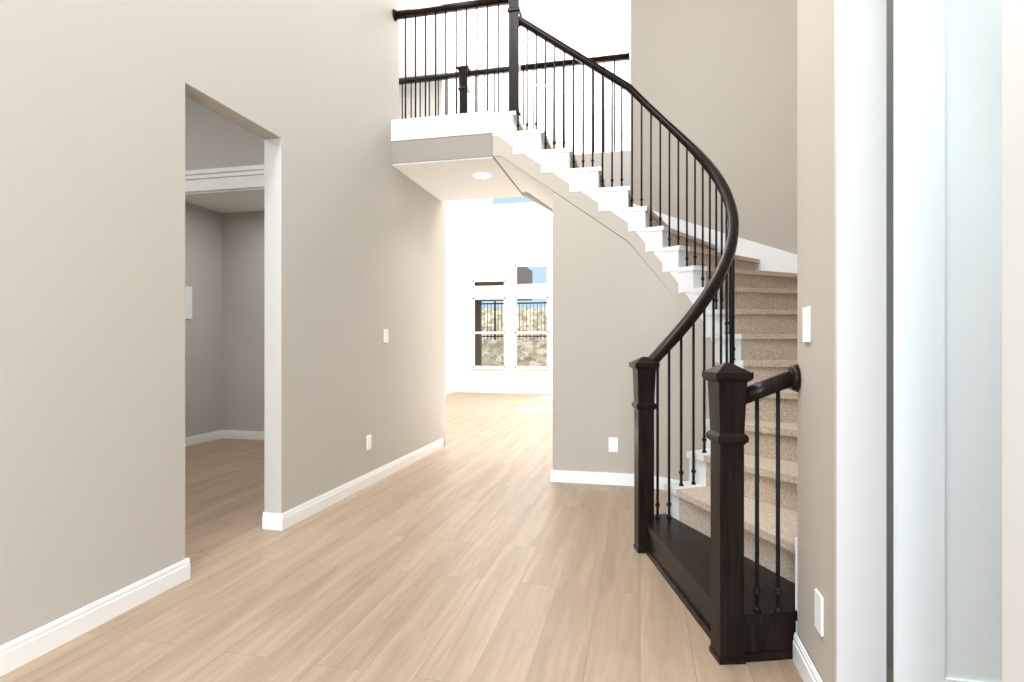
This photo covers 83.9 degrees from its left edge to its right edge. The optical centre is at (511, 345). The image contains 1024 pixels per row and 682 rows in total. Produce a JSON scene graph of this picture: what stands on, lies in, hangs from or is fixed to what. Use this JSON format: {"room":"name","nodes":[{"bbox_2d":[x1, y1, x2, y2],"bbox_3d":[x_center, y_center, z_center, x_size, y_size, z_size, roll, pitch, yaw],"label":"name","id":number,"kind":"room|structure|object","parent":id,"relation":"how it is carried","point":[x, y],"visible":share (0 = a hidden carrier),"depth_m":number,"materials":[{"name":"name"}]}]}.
{"room":"entrance hall","nodes":[
{"label":"entrance hall","id":0,"kind":"room"},
{"bbox_2d":[185,202,221,436],"bbox_3d":[-3.855,-0.240,6.154,0.120,2.780,1.880,0,0,13],"label":"wall","id":1,"kind":"structure","parent":0,"point":[203,326],"depth_m":6.76,"materials":[{"name":"paint"}]},
{"bbox_2d":[185,286,191,318],"bbox_3d":[-3.704,-0.485,6.515,0.014,0.370,0.110,0,0,13],"label":"switch panel","id":2,"kind":"object","parent":1,"relation":"attached to","point":[188,302],"visible":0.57,"depth_m":6.51,"materials":[{"name":"white plastic"}]},
{"bbox_2d":[0,0,441,645],"bbox_3d":[-1.846,-1.850,2.003,0.120,6.000,9.100,0,0,13],"label":"wall","id":3,"kind":"structure","parent":0,"point":[94,94],"depth_m":2.67,"materials":[{"name":"paint"}]},
{"bbox_2d":[366,434,370,449],"bbox_3d":[-1.176,0.800,4.689,0.007,0.120,0.075,0,0,13],"label":"electrical outlet plate","id":4,"kind":"object","parent":3,"relation":"attached to","point":[368,442],"visible":1,"depth_m":4.67,"materials":[{"name":"white plastic"}]},
{"bbox_2d":[384,329,387,342],"bbox_3d":[-1.106,-0.080,5.004,0.007,0.120,0.080,0,0,13],"label":"switch plate","id":5,"kind":"object","parent":3,"relation":"attached to","point":[385,335],"visible":1,"depth_m":5.00,"materials":[{"name":"white plastic"}]},
{"bbox_2d":[0,388,822,681],"bbox_3d":[0.558,1.099,5.153,8.930,0.102,16.300,0,0,13],"label":"baseboard","id":6,"kind":"structure","parent":3,"relation":"attached to","point":[30,646],"depth_m":2.69,"materials":[{"name":"white wood"}]},
{"bbox_2d":[391,111,492,140],"bbox_3d":[-0.625,-1.925,5.016,0.940,0.190,0.006,0,0,13],"label":"trim","id":7,"kind":"structure","parent":3,"relation":"attached to","point":[472,123],"depth_m":5.00,"materials":[{"name":"white wood"}]},
{"bbox_2d":[185,194,263,212],"bbox_3d":[-3.637,-1.815,6.167,5.200,0.370,2.000,0,0,13],"label":"ceiling","id":8,"kind":"structure","parent":0,"point":[239,203],"depth_m":6.56,"materials":[{"name":"white paint"}]},
{"bbox_2d":[185,96,263,170],"bbox_3d":[-2.942,-0.650,4.925,3.300,3.600,0.120,0,0,13],"label":"wall","id":9,"kind":"structure","parent":0,"point":[213,139],"depth_m":4.76,"materials":[{"name":"paint"}]},
{"bbox_2d":[185,164,263,198],"bbox_3d":[-2.762,-0.155,4.861,2.360,2.610,0.165,0,0,13],"label":"trim","id":10,"kind":"structure","parent":9,"relation":"attached to","point":[228,181],"depth_m":4.72,"materials":[{"name":"white wood"}]},
{"bbox_2d":[222,0,444,445],"bbox_3d":[-2.445,-1.850,6.863,3.420,6.000,0.120,0,0,13],"label":"wall","id":11,"kind":"structure","parent":0,"point":[242,321],"depth_m":6.96,"materials":[{"name":"paint"}]},
{"bbox_2d":[0,392,893,681],"bbox_3d":[-0.566,1.200,5.467,11.500,0.100,16.420,0,0,13],"label":"floor","id":12,"kind":"structure","parent":0,"point":[478,546],"depth_m":2.69,"materials":[{"name":"brown wood"}]},
{"bbox_2d":[392,0,800,664],"bbox_3d":[0.022,-1.003,4.224,5.291,4.306,3.975,0,0,13],"label":"staircase","id":13,"kind":"structure","parent":12,"relation":"on","point":[716,544],"depth_m":3.33,"materials":[{"name":"wood"}]},
{"bbox_2d":[445,201,455,389],"bbox_3d":[-2.212,-1.850,10.500,0.120,6.000,7.080,0,0,13],"label":"wall","id":14,"kind":"structure","parent":0,"point":[450,294],"depth_m":13.56,"materials":[{"name":"paint"}]},
{"bbox_2d":[391,133,522,194],"bbox_3d":[-0.479,-1.815,5.673,0.938,0.370,1.340,0,0,13],"label":"wall","id":15,"kind":"structure","parent":0,"point":[446,148],"depth_m":5.02,"materials":[{"name":"paint"}]},
{"bbox_2d":[392,157,522,201],"bbox_3d":[-0.479,-1.624,5.676,0.937,0.012,1.325,0,0,13],"label":"ceiling","id":16,"kind":"structure","parent":0,"point":[450,180],"depth_m":5.54,"materials":[{"name":"white paint"}]},
{"bbox_2d":[474,173,489,177],"bbox_3d":[-0.284,-1.616,5.445,0.147,0.004,0.147,0,0,-20],"label":"recessed light","id":17,"kind":"object","parent":16,"relation":"in","point":[481,175],"depth_m":5.42,"materials":[{"name":"white"}]},
{"bbox_2d":[445,0,630,138],"bbox_3d":[-0.566,-4.910,5.467,11.500,0.120,16.420,0,0,13],"label":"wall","id":18,"kind":"structure","parent":0,"point":[590,28],"depth_m":9.48,"materials":[{"name":"white paint"}]},
{"bbox_2d":[456,133,630,389],"bbox_3d":[2.674,-1.850,13.092,8.520,6.000,0.120,0,0,13],"label":"wall","id":19,"kind":"structure","parent":0,"point":[495,243],"depth_m":13.67,"materials":[{"name":"paint"}]},
{"bbox_2d":[470,199,549,369],"bbox_3d":[2.101,-1.810,13.185,6.360,4.780,0.110,0,0,13],"label":"window frames","id":20,"kind":"structure","parent":19,"relation":"in","point":[516,298],"depth_m":13.64,"materials":[{"name":"white wood"}]},
{"bbox_2d":[521,150,630,212],"bbox_3d":[0.672,-0.425,6.037,1.145,3.150,0.126,0,0,13],"label":"wall","id":21,"kind":"structure","parent":0,"point":[616,166],"depth_m":5.90,"materials":[{"name":"paint"}]},
{"bbox_2d":[553,192,711,481],"bbox_3d":[0.872,-0.075,4.031,1.375,2.450,1.512,0,0,13],"label":"wall","id":22,"kind":"structure","parent":0,"point":[617,308],"depth_m":4.71,"materials":[{"name":"paint"}]},
{"bbox_2d":[609,437,617,451],"bbox_3d":[0.833,0.820,4.692,0.075,0.120,0.007,0,0,13],"label":"outlet","id":23,"kind":"object","parent":22,"relation":"attached to","point":[613,444],"visible":1,"depth_m":4.69,"materials":[{"name":"white plastic"}]},
{"bbox_2d":[631,0,893,667],"bbox_3d":[1.766,-1.850,3.825,1.960,6.000,3.942,0,0,13],"label":"wall","id":24,"kind":"structure","parent":0,"point":[715,82],"depth_m":5.33,"materials":[{"name":"paint"}]},
{"bbox_2d":[798,0,834,681],"bbox_3d":[0.523,-1.850,-0.499,0.120,6.000,5.255,0,0,13],"label":"wall","id":25,"kind":"structure","parent":0,"point":[816,286],"depth_m":1.84,"materials":[{"name":"paint"}]},
{"bbox_2d":[802,306,809,341],"bbox_3d":[1.008,-0.070,1.952,0.007,0.120,0.070,0,0,13],"label":"switch plate","id":26,"kind":"object","parent":25,"relation":"attached to","point":[805,324],"visible":1,"depth_m":1.94,"materials":[{"name":"white plastic"}]},
{"bbox_2d":[814,589,822,635],"bbox_3d":[0.977,0.850,1.815,0.007,0.120,0.070,0,0,13],"label":"electrical outlet plate","id":27,"kind":"object","parent":25,"relation":"attached to","point":[818,611],"visible":0.93,"depth_m":1.81,"materials":[{"name":"white plastic"}]},
{"bbox_2d":[835,0,1023,681],"bbox_3d":[0.901,-0.120,1.215,0.142,2.540,0.906,0,0,13],"label":"door frame","id":28,"kind":"structure","parent":25,"relation":"attached to","point":[860,340],"depth_m":1.63,"materials":[{"name":"paint"}]},
{"bbox_2d":[894,0,1001,681],"bbox_3d":[1.448,-0.066,1.466,0.800,2.408,0.085,0,0,13],"label":"door leaf","id":29,"kind":"structure","parent":25,"relation":"in","point":[947,340],"depth_m":1.54,"materials":[{"name":"paint"}]},
{"label":"outside","id":30,"kind":"structure","parent":0,"visible":0},
{"bbox_3d":[3.782,1.220,21.401,22.000,0.100,16.580,0,0,13],"label":"ground","id":31,"kind":"structure","parent":30,"visible":0},
{"bbox_2d":[475,267,532,365],"bbox_3d":[-1.645,-0.500,15.605,3.950,3.300,2.870,0,0,13],"label":"patio cover","id":32,"kind":"object","parent":31,"relation":"on","point":[524,275],"visible":0.25,"depth_m":16.51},
{"bbox_2d":[482,307,546,339],"bbox_3d":[3.912,-0.110,21.977,26.000,2.720,0.600,0,0,13],"label":"stone","id":33,"kind":"object","parent":31,"relation":"on","point":[542,318],"depth_m":22.46,"materials":[{"name":"beige stone"}]},
{"bbox_2d":[482,340,546,365],"bbox_3d":[3.035,0.540,18.074,22.000,1.420,0.600,0,0,13],"label":"stone","id":34,"kind":"object","parent":31,"relation":"on","point":[531,352],"depth_m":18.38,"materials":[{"name":"beige stone"}]},
{"bbox_2d":[482,301,546,339],"bbox_3d":[3.025,-0.813,18.030,22.000,1.274,0.050,0,0,13],"label":"fence","id":35,"kind":"object","parent":34,"relation":"on","point":[519,336],"visible":0.08,"depth_m":18.65,"materials":[{"name":"black metal"}]}
]}

